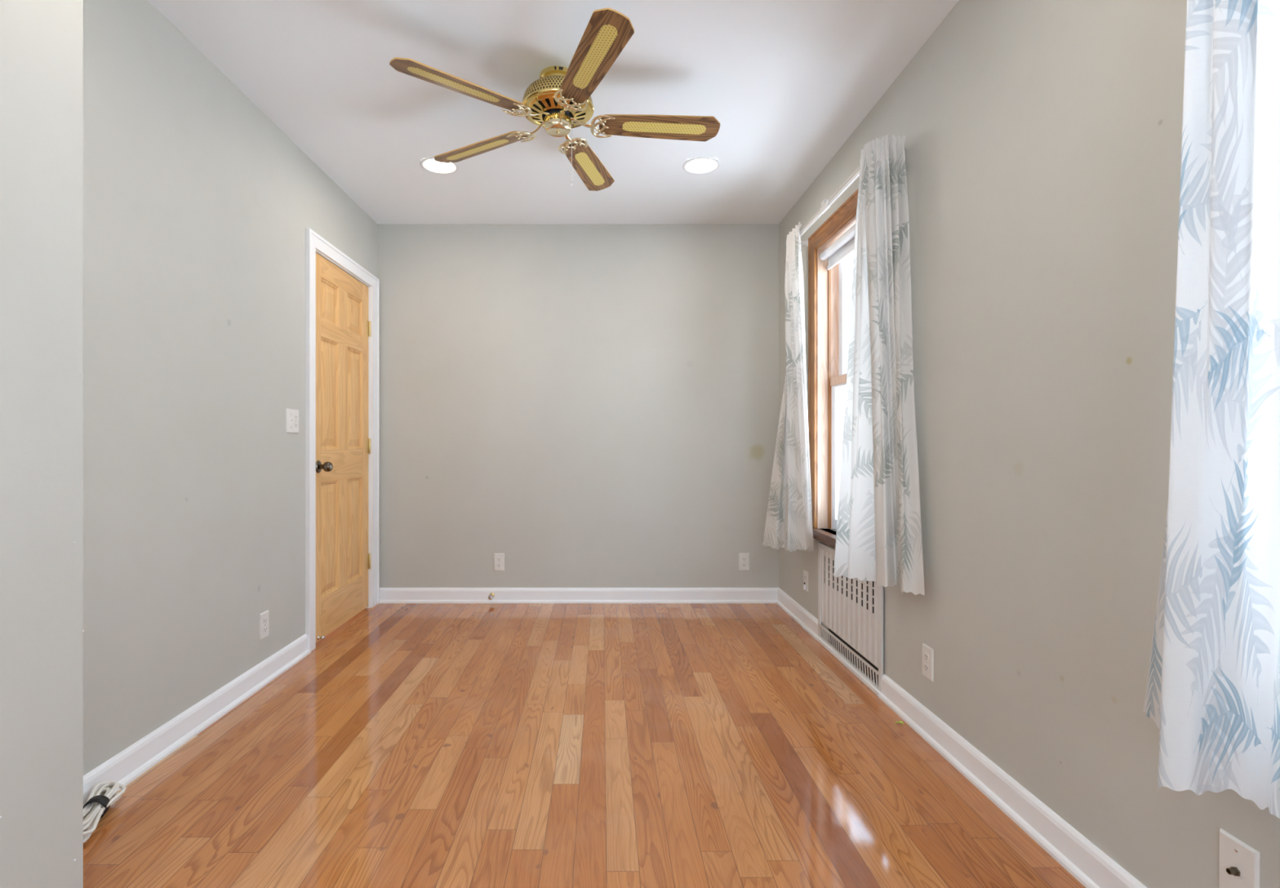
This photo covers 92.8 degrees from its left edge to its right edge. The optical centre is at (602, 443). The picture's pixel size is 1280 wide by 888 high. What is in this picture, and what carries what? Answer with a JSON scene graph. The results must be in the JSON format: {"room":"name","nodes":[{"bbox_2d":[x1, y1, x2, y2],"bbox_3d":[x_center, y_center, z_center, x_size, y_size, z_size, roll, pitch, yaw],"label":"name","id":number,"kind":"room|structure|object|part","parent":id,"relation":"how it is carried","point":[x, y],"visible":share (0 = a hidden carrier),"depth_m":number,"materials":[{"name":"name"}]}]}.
{"room":"empty bedroom","nodes":[
{"label":"empty bedroom","id":0,"kind":"room"},
{"bbox_2d":[0,0,83,887],"bbox_3d":[-1.299,-0.200,-0.300,0.380,2.528,3.200,0,0,0],"label":"wall","id":1,"kind":"structure","parent":0,"point":[42,41],"depth_m":1.20,"materials":[{"name":"paint"}]},
{"bbox_2d":[83,0,377,775],"bbox_3d":[-1.559,-0.215,1.050,0.160,2.558,5.900,0,0,0],"label":"wall","id":2,"kind":"structure","parent":0,"point":[198,208],"depth_m":2.14,"materials":[{"name":"paint"}]},
{"bbox_2d":[83,634,310,806],"bbox_3d":[-1.466,0.996,2.166,0.026,0.097,1.731,0,0,0],"label":"baseboard","id":3,"kind":"structure","parent":2,"relation":"attached to","point":[123,768],"depth_m":2.16,"materials":[{"name":"white paint"}]},
{"bbox_2d":[259,609,268,640],"bbox_3d":[-1.475,0.793,2.658,0.008,0.115,0.069,0,0,0],"label":"wall outlet","id":4,"kind":"object","parent":2,"relation":"attached to","point":[264,617],"visible":1,"depth_m":2.65,"materials":[{"name":"plastic"}]},
{"bbox_2d":[262,626,267,633],"bbox_3d":[-1.472,0.813,2.658,0.003,0.025,0.033,0,0,0],"label":"socket","id":5,"kind":"object","parent":4,"relation":"attached to","point":[264,628],"depth_m":2.66,"materials":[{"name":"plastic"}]},
{"bbox_2d":[262,617,267,624],"bbox_3d":[-1.472,0.774,2.658,0.003,0.025,0.033,0,0,0],"label":"socket","id":6,"kind":"object","parent":4,"relation":"attached to","point":[264,619],"depth_m":2.66,"materials":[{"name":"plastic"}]},
{"bbox_2d":[285,408,298,433],"bbox_3d":[-1.470,-0.108,2.901,0.017,0.115,0.113,0,0,0],"label":"light switch","id":7,"kind":"object","parent":2,"relation":"attached to","point":[291,415],"visible":1,"depth_m":2.89,"materials":[{"name":"plastic"}]},
{"bbox_2d":[305,227,379,653],"bbox_3d":[-1.526,-0.015,3.502,0.226,2.119,0.946,0,0,0],"label":"door","id":8,"kind":"structure","parent":2,"relation":"in","point":[342,297],"depth_m":3.43,"materials":[{"name":"beige wood"}]},
{"bbox_3d":[-1.448,0.121,3.175,0.069,0.067,0.067,0,0,0],"label":"knob","id":9,"kind":"part","parent":8,"relation":"part of","materials":[{"name":"brown metal"}]},
{"bbox_2d":[147,0,959,224],"bbox_3d":[-0.159,-1.504,1.050,3.041,0.120,6.300,0,0,0],"label":"ceiling","id":10,"kind":"structure","parent":0,"point":[786,83],"depth_m":2.50,"materials":[{"name":"paint"}]},
{"bbox_2d":[420,156,458,173],"bbox_3d":[-0.844,-1.452,3.158,0.192,0.024,0.192,0,0,0],"label":"recessed light","id":11,"kind":"object","parent":10,"relation":"in","point":[434,166],"visible":0.78,"depth_m":3.18,"materials":[{"name":"white plastic"}]},
{"bbox_2d":[389,8,719,191],"bbox_3d":[-0.137,-1.226,2.396,1.213,0.437,1.240,0,0,0],"label":"ceiling fan","id":12,"kind":"object","parent":10,"relation":"hanging from","point":[560,101],"visible":1,"depth_m":2.33,"materials":[{"name":"brown wood"}]},
{"bbox_3d":[-0.517,-1.260,2.137,0.335,0.003,0.054,0,13,-36],"label":"cane panel","id":13,"kind":"part","parent":12,"relation":"part of","materials":[{"name":"yellow wicker"}]},
{"bbox_3d":[-0.500,-1.263,2.149,0.484,0.006,0.135,0,13,-37],"label":"fan blade","id":14,"kind":"part","parent":12,"relation":"part of","materials":[{"name":"brown wood"}]},
{"bbox_3d":[-0.539,-1.260,2.609,0.335,0.002,0.054,0,13,31],"label":"cane panel","id":15,"kind":"part","parent":12,"relation":"part of","materials":[{"name":"yellow wicker"}]},
{"bbox_3d":[-0.522,-1.263,2.598,0.484,0.006,0.135,0,13,31],"label":"fan blade","id":16,"kind":"part","parent":12,"relation":"part of","materials":[{"name":"brown wood"}]},
{"bbox_3d":[-0.290,-1.265,2.458,0.176,0.037,0.126,0,12,31],"label":"blade arm","id":17,"kind":"part","parent":12,"relation":"part of","materials":[{"name":"gold metal"}]},
{"bbox_3d":[-0.282,-1.265,2.310,0.176,0.037,0.126,0,12,-36],"label":"blade arm","id":18,"kind":"part","parent":12,"relation":"part of","materials":[{"name":"gold metal"}]},
{"bbox_2d":[522,75,592,128],"bbox_3d":[-0.175,-1.330,2.390,0.278,0.096,0.278,0,0,0],"label":"motor housing","id":19,"kind":"object","parent":12,"relation":"attached to","point":[538,96],"depth_m":2.32,"materials":[{"name":"gold metal"}]},
{"bbox_3d":[-0.128,-1.265,2.265,0.126,0.037,0.176,12,-4,-20],"label":"blade arm","id":20,"kind":"part","parent":12,"relation":"part of","materials":[{"name":"gold metal"}]},
{"bbox_3d":[-0.123,-1.137,2.372,0.010,0.236,0.002,0,0,0],"label":"pull chain","id":21,"kind":"part","parent":12,"relation":"part of","materials":[{"name":"silver metal"}]},
{"bbox_3d":[-0.138,-1.265,2.518,0.126,0.037,0.176,-12,-3,16],"label":"blade arm","id":22,"kind":"part","parent":12,"relation":"part of","materials":[{"name":"gold metal"}]},
{"bbox_3d":[-0.061,-1.263,2.778,0.135,0.006,0.484,-14,-4,16],"label":"fan blade","id":23,"kind":"part","parent":12,"relation":"part of","materials":[{"name":"brown wood"}]},
{"bbox_3d":[-0.054,-1.260,2.797,0.054,0.002,0.335,-14,-4,16],"label":"cane panel","id":24,"kind":"part","parent":12,"relation":"part of","materials":[{"name":"yellow wicker"}]},
{"bbox_3d":[-0.042,-1.265,2.403,0.176,0.037,0.126,0,-12,-5],"label":"blade arm","id":25,"kind":"part","parent":12,"relation":"part of","materials":[{"name":"gold metal"}]},
{"bbox_3d":[-0.028,-1.260,1.992,0.054,0.002,0.335,14,-5,-20],"label":"cane panel","id":26,"kind":"part","parent":12,"relation":"part of","materials":[{"name":"yellow wicker"}]},
{"bbox_3d":[-0.034,-1.263,2.011,0.135,0.006,0.484,14,-5,-20],"label":"fan blade","id":27,"kind":"part","parent":12,"relation":"part of","materials":[{"name":"brown wood"}]},
{"bbox_3d":[0.228,-1.263,2.426,0.484,0.006,0.135,0,-13,-5],"label":"fan blade","id":28,"kind":"part","parent":12,"relation":"part of","materials":[{"name":"brown wood"}]},
{"bbox_3d":[0.248,-1.260,2.427,0.335,0.002,0.054,0,-13,-5],"label":"cane panel","id":29,"kind":"part","parent":12,"relation":"part of","materials":[{"name":"yellow wicker"}]},
{"bbox_2d":[682,156,719,173],"bbox_3d":[0.513,-1.452,3.158,0.192,0.024,0.192,0,0,0],"label":"recessed light","id":30,"kind":"object","parent":10,"relation":"in","point":[704,165],"visible":0.96,"depth_m":3.16,"materials":[{"name":"white plastic"}]},
{"bbox_2d":[377,224,778,587],"bbox_3d":[-0.159,-0.215,4.080,2.961,2.558,0.160,0,0,0],"label":"wall","id":31,"kind":"structure","parent":0,"point":[583,406],"depth_m":4.00,"materials":[{"name":"paint"}]},
{"bbox_2d":[493,553,504,570],"bbox_3d":[-0.678,0.779,3.996,0.069,0.115,0.008,0,0,0],"label":"wall outlet","id":32,"kind":"object","parent":31,"relation":"attached to","point":[499,558],"visible":1,"depth_m":3.99,"materials":[{"name":"plastic"}]},
{"bbox_2d":[379,587,778,603],"bbox_3d":[-0.159,0.996,3.987,2.641,0.097,0.026,0,0,0],"label":"baseboard","id":33,"kind":"structure","parent":31,"relation":"attached to","point":[387,595],"depth_m":3.99,"materials":[{"name":"white paint"}]},
{"bbox_2d":[488,592,494,599],"bbox_3d":[-0.722,0.993,3.953,0.034,0.034,0.065,0,0,0],"label":"door stop","id":34,"kind":"object","parent":33,"relation":"attached to","point":[491,595],"visible":1,"depth_m":3.92,"materials":[{"name":"gold metal"}]},
{"bbox_2d":[738,553,749,570],"bbox_3d":[0.933,0.776,3.996,0.069,0.115,0.008,0,0,0],"label":"wall outlet","id":35,"kind":"object","parent":31,"relation":"attached to","point":[744,558],"visible":1,"depth_m":3.99,"materials":[{"name":"plastic"}]},
{"bbox_2d":[83,603,1085,887],"bbox_3d":[-0.071,1.044,1.172,3.059,0.001,8.303,0,0,0],"label":"floor","id":36,"kind":"structure","parent":0,"point":[415,745],"depth_m":1.93,"materials":[{"name":"brown wood"}]},
{"bbox_2d":[83,781,126,843],"bbox_3d":[-1.393,1.008,1.650,0.093,0.068,0.262,0,0,-17],"label":"extension cord","id":37,"kind":"object","parent":36,"relation":"on","point":[101,798],"visible":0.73,"depth_m":1.68,"materials":[{"name":"white plastic"}]},
{"bbox_2d":[816,542,883,696],"bbox_3d":[1.218,0.783,2.867,0.163,0.522,0.733,0,0,0],"label":"radiator cover","id":38,"kind":"object","parent":36,"relation":"on","point":[851,610],"visible":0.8,"depth_m":2.80,"materials":[{"name":"white metal"}]},
{"bbox_2d":[819,623,878,688],"bbox_3d":[1.147,0.987,2.867,0.001,0.078,0.693,0,0,0],"label":"grille","id":39,"kind":"object","parent":38,"relation":"attached to","point":[868,682],"depth_m":2.82,"materials":[{"name":"white metal"}]},
{"bbox_3d":[1.152,0.733,2.867,0.003,0.412,0.713,0,0,0],"label":"slotted panel","id":40,"kind":"part","parent":38,"relation":"part of","materials":[{"name":"white metal"}]},
{"bbox_2d":[778,0,1279,887],"bbox_3d":[1.242,-0.215,1.050,0.160,2.558,5.900,0,0,0],"label":"wall","id":41,"kind":"structure","parent":0,"point":[1043,142],"depth_m":1.58,"materials":[{"name":"paint"}]},
{"bbox_2d":[776,587,817,639],"bbox_3d":[1.149,0.996,3.617,0.026,0.097,0.766,0,0,0],"label":"baseboard","id":42,"kind":"structure","parent":41,"relation":"attached to","point":[800,615],"depth_m":3.55,"materials":[{"name":"white paint"}]},
{"bbox_2d":[803,569,808,591],"bbox_3d":[1.153,0.780,3.466,0.018,0.115,0.069,0,0,0],"label":"wall outlet","id":43,"kind":"object","parent":41,"relation":"attached to","point":[805,572],"visible":1,"depth_m":3.45,"materials":[{"name":"plastic"}]},
{"bbox_2d":[799,166,860,247],"bbox_3d":[1.091,-1.118,2.845,0.102,0.054,1.084,0,0,0],"label":"curtain rod","id":44,"kind":"object","parent":41,"relation":"attached to","point":[826,204],"visible":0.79,"depth_m":2.82,"materials":[{"name":"white metal"}]},
{"bbox_2d":[762,222,813,552],"bbox_3d":[1.046,-0.281,3.348,0.149,1.748,0.379,0,0,-15],"label":"curtain","id":45,"kind":"object","parent":44,"relation":"hanging from","point":[788,520],"visible":1,"depth_m":3.32,"materials":[{"name":"white fabric"}]},
{"bbox_2d":[833,134,924,595],"bbox_3d":[1.073,-0.308,2.315,0.113,1.706,0.407,0,0,-23],"label":"curtain","id":46,"kind":"object","parent":44,"relation":"hanging from","point":[878,535],"visible":1,"depth_m":2.29,"materials":[{"name":"white fabric"}]},
{"bbox_2d":[808,188,858,547],"bbox_3d":[1.218,-0.318,2.853,0.208,1.638,1.059,0,0,0],"label":"window","id":47,"kind":"structure","parent":41,"relation":"in","point":[828,290],"depth_m":3.27,"materials":[{"name":"brown wood"}]},
{"bbox_3d":[1.150,-0.339,2.857,0.024,1.589,1.019,0,0,0],"label":"casing","id":48,"kind":"part","parent":47,"relation":"part of","materials":[{"name":"brown wood"}]},
{"bbox_3d":[1.150,-1.093,2.857,0.024,0.089,1.019,0,0,0],"label":"head casing","id":49,"kind":"part","parent":47,"relation":"part of","materials":[{"name":"brown wood"}]},
{"bbox_2d":[819,223,855,270],"bbox_3d":[1.190,-0.978,2.857,0.049,0.098,0.826,0,0,0],"label":"roller shade","id":50,"kind":"object","parent":47,"relation":"attached to","point":[843,246],"visible":0.48,"depth_m":3.05,"materials":[{"name":"white fabric"}]},
{"bbox_3d":[1.225,-0.329,2.857,0.005,0.044,0.805,0,0,0],"label":"meeting rail","id":51,"kind":"part","parent":47,"relation":"part of","materials":[{"name":"brown wood"}]},
{"bbox_3d":[1.245,0.051,2.857,0.034,0.805,0.805,0,0,0],"label":"sash","id":52,"kind":"part","parent":47,"relation":"part of","materials":[{"name":"white plastic"}]},
{"bbox_3d":[1.283,-0.676,2.857,0.034,0.731,0.805,0,0,0],"label":"sash","id":53,"kind":"part","parent":47,"relation":"part of","materials":[{"name":"white plastic"}]},
{"bbox_2d":[922,643,933,682],"bbox_3d":[1.158,0.779,2.168,0.008,0.115,0.069,0,0,0],"label":"wall outlet","id":54,"kind":"object","parent":41,"relation":"attached to","point":[927,652],"visible":1,"depth_m":2.16,"materials":[{"name":"plastic"}]},
{"bbox_2d":[924,663,928,672],"bbox_3d":[1.155,0.798,2.168,0.003,0.025,0.033,0,0,0],"label":"socket","id":55,"kind":"object","parent":54,"relation":"attached to","point":[926,665],"depth_m":2.17,"materials":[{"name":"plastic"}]},
{"bbox_2d":[924,652,928,661],"bbox_3d":[1.155,0.759,2.168,0.003,0.025,0.033,0,0,0],"label":"socket","id":56,"kind":"object","parent":54,"relation":"attached to","point":[926,654],"depth_m":2.17,"materials":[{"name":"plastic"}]},
{"bbox_2d":[878,674,1146,887],"bbox_3d":[1.149,0.996,0.300,0.026,0.097,4.400,0,0,0],"label":"baseboard","id":57,"kind":"structure","parent":41,"relation":"attached to","point":[1092,868],"depth_m":1.69,"materials":[{"name":"white paint"}]},
{"bbox_2d":[1219,828,1260,887],"bbox_3d":[1.152,0.780,1.109,0.020,0.115,0.069,0,0,0],"label":"outlet","id":58,"kind":"object","parent":41,"relation":"attached to","point":[1239,863],"visible":1,"depth_m":1.11,"materials":[{"name":"plastic"}]},
{"bbox_3d":[1.218,-0.318,0.531,0.208,1.638,1.082,0,0,0],"label":"window","id":59,"kind":"structure","parent":41,"relation":"in","visible":0},
{"bbox_3d":[1.093,-1.111,0.525,0.098,0.040,1.054,0,0,0],"label":"curtain rod","id":60,"kind":"object","parent":59,"relation":"attached to","visible":0},
{"bbox_2d":[1143,0,1279,818],"bbox_3d":[1.003,-0.302,0.955,0.234,1.705,0.579,0,0,0],"label":"curtain","id":61,"kind":"object","parent":60,"relation":"hanging from","point":[1212,695],"visible":1,"depth_m":0.96,"materials":[{"name":"white fabric"}]}
]}

